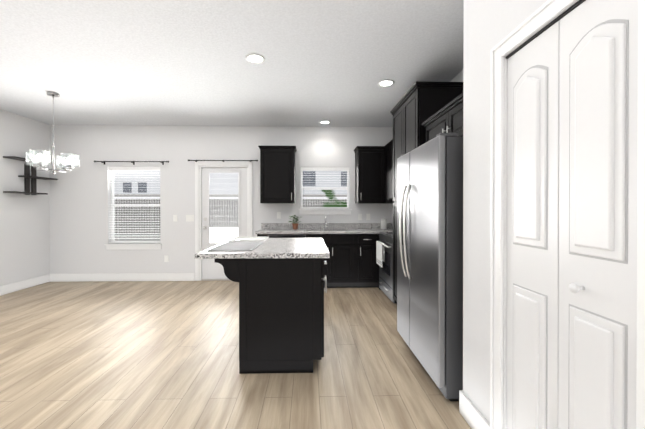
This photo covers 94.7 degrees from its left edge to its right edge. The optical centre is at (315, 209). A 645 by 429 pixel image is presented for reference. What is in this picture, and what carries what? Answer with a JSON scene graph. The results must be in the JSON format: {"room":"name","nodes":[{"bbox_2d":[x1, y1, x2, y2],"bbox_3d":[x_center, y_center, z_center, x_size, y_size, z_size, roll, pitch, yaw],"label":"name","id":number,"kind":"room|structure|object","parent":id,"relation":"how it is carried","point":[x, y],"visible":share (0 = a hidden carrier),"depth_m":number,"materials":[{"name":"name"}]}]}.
{"room":"kitchen","nodes":[
{"label":"kitchen","id":0,"kind":"room"},
{"bbox_2d":[0,109,49,285],"bbox_3d":[-4.632,-0.091,1.153,0.150,2.740,8.080,0,0,-1],"label":"wall","id":1,"kind":"structure","parent":0,"point":[24,237],"depth_m":4.69,"materials":[{"name":"paint"}]},
{"bbox_2d":[0,274,49,295],"bbox_3d":[-4.549,1.209,1.234,0.020,0.140,7.930,0,0,-1],"label":"baseboard","id":2,"kind":"structure","parent":1,"relation":"attached to","point":[13,287],"depth_m":4.70,"materials":[{"name":"white wood"}]},
{"bbox_2d":[3,156,57,194],"bbox_3d":[-4.561,-0.512,4.784,0.170,0.556,0.760,0,0,-1],"label":"wall shelf","id":3,"kind":"object","parent":1,"relation":"attached to","point":[34,177],"visible":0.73,"depth_m":4.76,"materials":[{"name":"black wood"}]},
{"bbox_2d":[49,125,392,273],"bbox_3d":[-1.584,-0.106,5.344,6.450,2.740,0.150,0,0,-1],"label":"wall","id":4,"kind":"structure","parent":0,"point":[80,213],"depth_m":5.24,"materials":[{"name":"paint"}]},
{"bbox_2d":[50,273,194,281],"bbox_3d":[-3.384,1.194,5.221,2.484,0.140,0.015,0,0,-1],"label":"baseboard","id":5,"kind":"structure","parent":4,"relation":"attached to","point":[95,277],"depth_m":5.21,"materials":[{"name":"white wood"}]},
{"bbox_2d":[94,161,168,164],"bbox_3d":[-3.198,-0.818,5.185,1.286,0.065,0.083,0,0,-1],"label":"curtain rod","id":6,"kind":"object","parent":4,"relation":"attached to","point":[133,162],"visible":1,"depth_m":5.15,"materials":[{"name":"black metal"}]},
{"bbox_2d":[104,167,161,249],"bbox_3d":[-3.200,-0.023,5.272,0.979,1.453,0.165,0,0,-1],"label":"living room window","id":7,"kind":"structure","parent":4,"relation":"in","point":[125,246],"depth_m":5.25,"materials":[{"name":"plastic"}]},
{"bbox_2d":[164,255,168,261],"bbox_3d":[-2.637,0.869,5.242,0.072,0.116,0.008,0,0,-1],"label":"electrical outlet","id":8,"kind":"object","parent":4,"relation":"attached to","point":[166,258],"visible":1,"depth_m":5.24,"materials":[{"name":"plastic"}]},
{"bbox_2d":[186,215,193,220],"bbox_3d":[-2.223,0.154,5.247,0.144,0.116,0.014,0,0,-1],"label":"switch plate","id":9,"kind":"object","parent":4,"relation":"attached to","point":[189,217],"visible":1,"depth_m":5.25,"materials":[{"name":"plastic"}]},
{"bbox_2d":[188,160,257,161],"bbox_3d":[-1.626,-0.843,5.223,1.221,0.065,0.083,0,0,-1],"label":"curtain rod","id":10,"kind":"object","parent":4,"relation":"attached to","point":[222,160],"visible":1,"depth_m":5.19,"materials":[{"name":"black metal"}]},
{"bbox_2d":[199,165,248,280],"bbox_3d":[-1.629,0.240,5.314,0.876,2.048,0.191,0,0,-1],"label":"back door","id":11,"kind":"structure","parent":4,"relation":"in","point":[210,270],"depth_m":5.30,"materials":[{"name":"white metal"}]},
{"bbox_2d":[195,161,252,280],"bbox_3d":[-1.627,0.206,5.261,1.010,2.115,0.016,0,0,-1],"label":"door frame","id":12,"kind":"structure","parent":4,"relation":"attached to","point":[198,163],"depth_m":5.25,"materials":[{"name":"white wood"}]},
{"bbox_2d":[258,146,296,202],"bbox_3d":[-0.648,-0.583,5.106,0.622,0.955,0.366,0,0,-1],"label":"upper cabinet","id":13,"kind":"object","parent":4,"relation":"attached to","point":[277,174],"visible":1,"depth_m":4.96,"materials":[{"name":"brown wood"}]},
{"bbox_2d":[298,167,351,214],"bbox_3d":[0.166,-0.330,5.354,0.953,0.848,0.165,0,0,-1],"label":"kitchen window","id":14,"kind":"structure","parent":4,"relation":"in","point":[324,210],"depth_m":5.32,"materials":[{"name":"plastic"}]},
{"bbox_2d":[263,223,392,226],"bbox_3d":[0.252,0.294,5.304,2.436,0.100,0.021,0,0,-1],"label":"backsplash","id":15,"kind":"structure","parent":4,"relation":"attached to","point":[264,224],"depth_m":5.29,"materials":[{"name":"grey stone"}]},
{"bbox_2d":[354,147,381,202],"bbox_3d":[0.947,-0.570,5.133,0.480,0.930,0.388,0,0,-1],"label":"upper cabinet","id":16,"kind":"object","parent":4,"relation":"attached to","point":[373,165],"depth_m":5.00,"materials":[{"name":"brown wood"}]},
{"bbox_2d":[0,0,463,126],"bbox_3d":[-1.485,-1.511,1.300,6.450,0.100,8.230,0,0,-1],"label":"ceiling","id":17,"kind":"structure","parent":0,"point":[151,62],"depth_m":2.91,"materials":[{"name":"white paint"}]},
{"bbox_2d":[26,91,79,173],"bbox_3d":[-3.321,-0.959,3.758,0.475,1.021,0.475,0,0,40],"label":"chandelier","id":18,"kind":"object","parent":17,"relation":"hanging from","point":[67,162],"visible":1,"depth_m":3.73,"materials":[{"name":"white glass"}]},
{"bbox_2d":[245,53,264,63],"bbox_3d":[-0.589,-1.463,2.888,0.190,0.008,0.190,0,0,-1],"label":"recessed light","id":19,"kind":"object","parent":17,"relation":"in","point":[255,58],"visible":1,"depth_m":2.88,"materials":[{"name":"white plastic"}]},
{"bbox_2d":[320,121,330,123],"bbox_3d":[0.159,-1.471,5.027,0.190,0.008,0.190,0,0,-1],"label":"recessed light","id":20,"kind":"object","parent":17,"relation":"in","point":[325,122],"visible":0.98,"depth_m":5.03,"materials":[{"name":"white plastic"}]},
{"bbox_2d":[378,80,394,86],"bbox_3d":[0.818,-1.465,3.453,0.190,0.008,0.190,0,0,-1],"label":"recessed light","id":21,"kind":"object","parent":17,"relation":"in","point":[384,83],"visible":1,"depth_m":3.46,"materials":[{"name":"white plastic"}]},
{"bbox_2d":[0,281,470,428],"bbox_3d":[-1.485,1.329,1.311,6.450,0.100,8.230,0,0,-1],"label":"floor","id":22,"kind":"structure","parent":0,"point":[125,355],"depth_m":2.38,"materials":[{"name":"brown wood"}]},
{"bbox_2d":[195,238,329,373],"bbox_3d":[-0.423,0.803,2.861,1.030,0.940,1.180,0,0,-1],"label":"kitchen island","id":23,"kind":"object","parent":22,"relation":"on","point":[281,303],"visible":1,"depth_m":2.31,"materials":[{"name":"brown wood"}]},
{"bbox_2d":[207,242,262,250],"bbox_3d":[-0.693,0.326,2.662,0.354,0.012,0.600,0,0,-1],"label":"placemat","id":24,"kind":"object","parent":23,"relation":"on","point":[239,246],"visible":1,"depth_m":2.57,"materials":[{"name":"grey plastic"}]},
{"bbox_2d":[228,237,268,241],"bbox_3d":[-0.711,0.320,3.202,0.360,0.020,0.380,0,0,-1],"label":"serving tray","id":25,"kind":"object","parent":23,"relation":"on","point":[249,239],"visible":0.98,"depth_m":3.21,"materials":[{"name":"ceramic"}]},
{"bbox_2d":[267,235,310,237],"bbox_3d":[-0.460,0.825,4.993,0.708,0.880,0.611,0,0,-1],"label":"base cabinet","id":26,"kind":"object","parent":22,"relation":"on","point":[270,236],"depth_m":4.68,"materials":[{"name":"brown wood"}]},
{"bbox_2d":[311,235,358,287],"bbox_3d":[0.235,0.825,5.010,0.794,0.880,0.611,0,0,-1],"label":"base cabinet","id":27,"kind":"object","parent":22,"relation":"on","point":[351,260],"depth_m":4.72,"materials":[{"name":"brown wood"}]},
{"bbox_2d":[255,227,392,234],"bbox_3d":[0.270,0.365,4.983,2.456,0.040,0.664,0,0,-1],"label":"countertop","id":28,"kind":"structure","parent":27,"relation":"on","point":[264,230],"depth_m":4.87,"materials":[{"name":"grey stone"}]},
{"bbox_2d":[289,215,300,229],"bbox_3d":[-0.354,0.217,5.105,0.248,0.253,0.242,0,0,-1],"label":"potted plant","id":29,"kind":"object","parent":28,"relation":"on","point":[295,225],"visible":1,"depth_m":5.08,"materials":[{"name":"green plant"}]},
{"bbox_2d":[380,218,386,228],"bbox_3d":[1.176,0.241,5.149,0.114,0.204,0.114,0,0,-1],"label":"canister","id":30,"kind":"object","parent":28,"relation":"on","point":[383,223],"visible":1,"depth_m":5.10,"materials":[{"name":"ceramic"}]},
{"bbox_2d":[359,235,370,287],"bbox_3d":[0.792,0.825,5.024,0.322,0.880,0.611,0,0,-1],"label":"base cabinet","id":31,"kind":"object","parent":22,"relation":"on","point":[364,240],"depth_m":4.72,"materials":[{"name":"brown wood"}]},
{"bbox_2d":[371,231,380,289],"bbox_3d":[1.200,0.825,5.008,0.596,0.880,0.664,0,0,-1],"label":"base cabinet","id":32,"kind":"object","parent":22,"relation":"on","point":[375,276],"depth_m":4.73,"materials":[{"name":"brown wood"}]},
{"bbox_2d":[376,232,396,303],"bbox_3d":[1.226,0.723,4.291,0.576,1.090,0.754,0,0,-1],"label":"range","id":33,"kind":"object","parent":22,"relation":"on","point":[384,252],"visible":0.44,"depth_m":4.23,"materials":[{"name":"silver metal"}]},
{"bbox_2d":[390,81,462,301],"bbox_3d":[1.258,-0.004,3.432,0.558,2.550,0.922,0,0,-1],"label":"pantry cabinet","id":34,"kind":"object","parent":22,"relation":"on","point":[419,103],"visible":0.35,"depth_m":3.13,"materials":[{"name":"brown wood"}]},
{"bbox_2d":[397,133,462,400],"bbox_3d":[1.128,0.381,2.417,0.812,1.787,0.920,0,0,-1],"label":"refrigerator","id":35,"kind":"object","parent":22,"relation":"on","point":[430,251],"visible":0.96,"depth_m":2.03,"materials":[{"name":"silver metal"}]},
{"bbox_2d":[450,70,462,81],"bbox_3d":[1.665,-0.092,1.383,0.150,2.740,7.930,0,0,-1],"label":"wall","id":36,"kind":"structure","parent":0,"point":[458,77],"depth_m":3.21,"materials":[{"name":"paint"}]},
{"bbox_2d":[382,143,393,202],"bbox_3d":[1.308,-0.569,4.850,0.387,0.930,0.353,0,0,-1],"label":"upper cabinet","id":37,"kind":"object","parent":36,"relation":"attached to","point":[385,149],"depth_m":4.99,"materials":[{"name":"brown wood"}]},
{"bbox_2d":[390,139,392,169],"bbox_3d":[1.348,-0.813,4.452,0.328,0.440,0.443,0,0,-1],"label":"upper cabinet","id":38,"kind":"object","parent":36,"relation":"attached to","point":[391,142],"depth_m":4.63,"materials":[{"name":"brown wood"}]},
{"bbox_2d":[387,169,392,198],"bbox_3d":[1.295,-0.375,4.289,0.441,0.425,0.760,0,0,-1],"label":"microwave","id":39,"kind":"object","parent":38,"relation":"attached to","point":[390,184],"visible":0.15,"depth_m":4.43,"materials":[{"name":"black metal"}]},
{"bbox_2d":[422,93,462,141],"bbox_3d":[1.309,-0.706,2.465,0.503,0.300,1.002,0,0,-1],"label":"upper cabinet","id":40,"kind":"object","parent":36,"relation":"attached to","point":[448,118],"visible":0.31,"depth_m":2.44,"materials":[{"name":"brown wood"}]},
{"bbox_2d":[463,0,546,423],"bbox_3d":[1.302,-0.085,-0.366,0.660,2.740,4.450,0,0,-1],"label":"wall","id":41,"kind":"structure","parent":0,"point":[489,25],"depth_m":1.68,"materials":[{"name":"paint"}]},
{"bbox_2d":[459,391,489,428],"bbox_3d":[0.914,1.207,1.694,0.016,0.140,0.301,0,0,-1],"label":"baseboard","id":42,"kind":"structure","parent":41,"relation":"attached to","point":[472,415],"depth_m":1.74,"materials":[{"name":"white wood"}]},
{"bbox_2d":[490,0,644,428],"bbox_3d":[0.982,0.229,1.146,0.147,2.100,0.781,0,0,-1],"label":"trim","id":43,"kind":"structure","parent":41,"relation":"attached to","point":[547,12],"depth_m":1.46,"materials":[{"name":"white wood"}]},
{"bbox_2d":[506,0,637,428],"bbox_3d":[0.943,0.260,1.160,0.085,2.015,0.603,0,0,-1],"label":"bifold closet door","id":44,"kind":"structure","parent":41,"relation":"in","point":[572,101],"depth_m":1.08,"materials":[{"name":"white wood"}]},
{"label":"outside","id":45,"kind":"structure","parent":0,"visible":0},
{"bbox_2d":[114,171,346,242],"bbox_3d":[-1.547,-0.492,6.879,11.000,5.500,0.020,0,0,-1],"label":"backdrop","id":46,"kind":"structure","parent":45,"point":[311,198],"depth_m":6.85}
]}

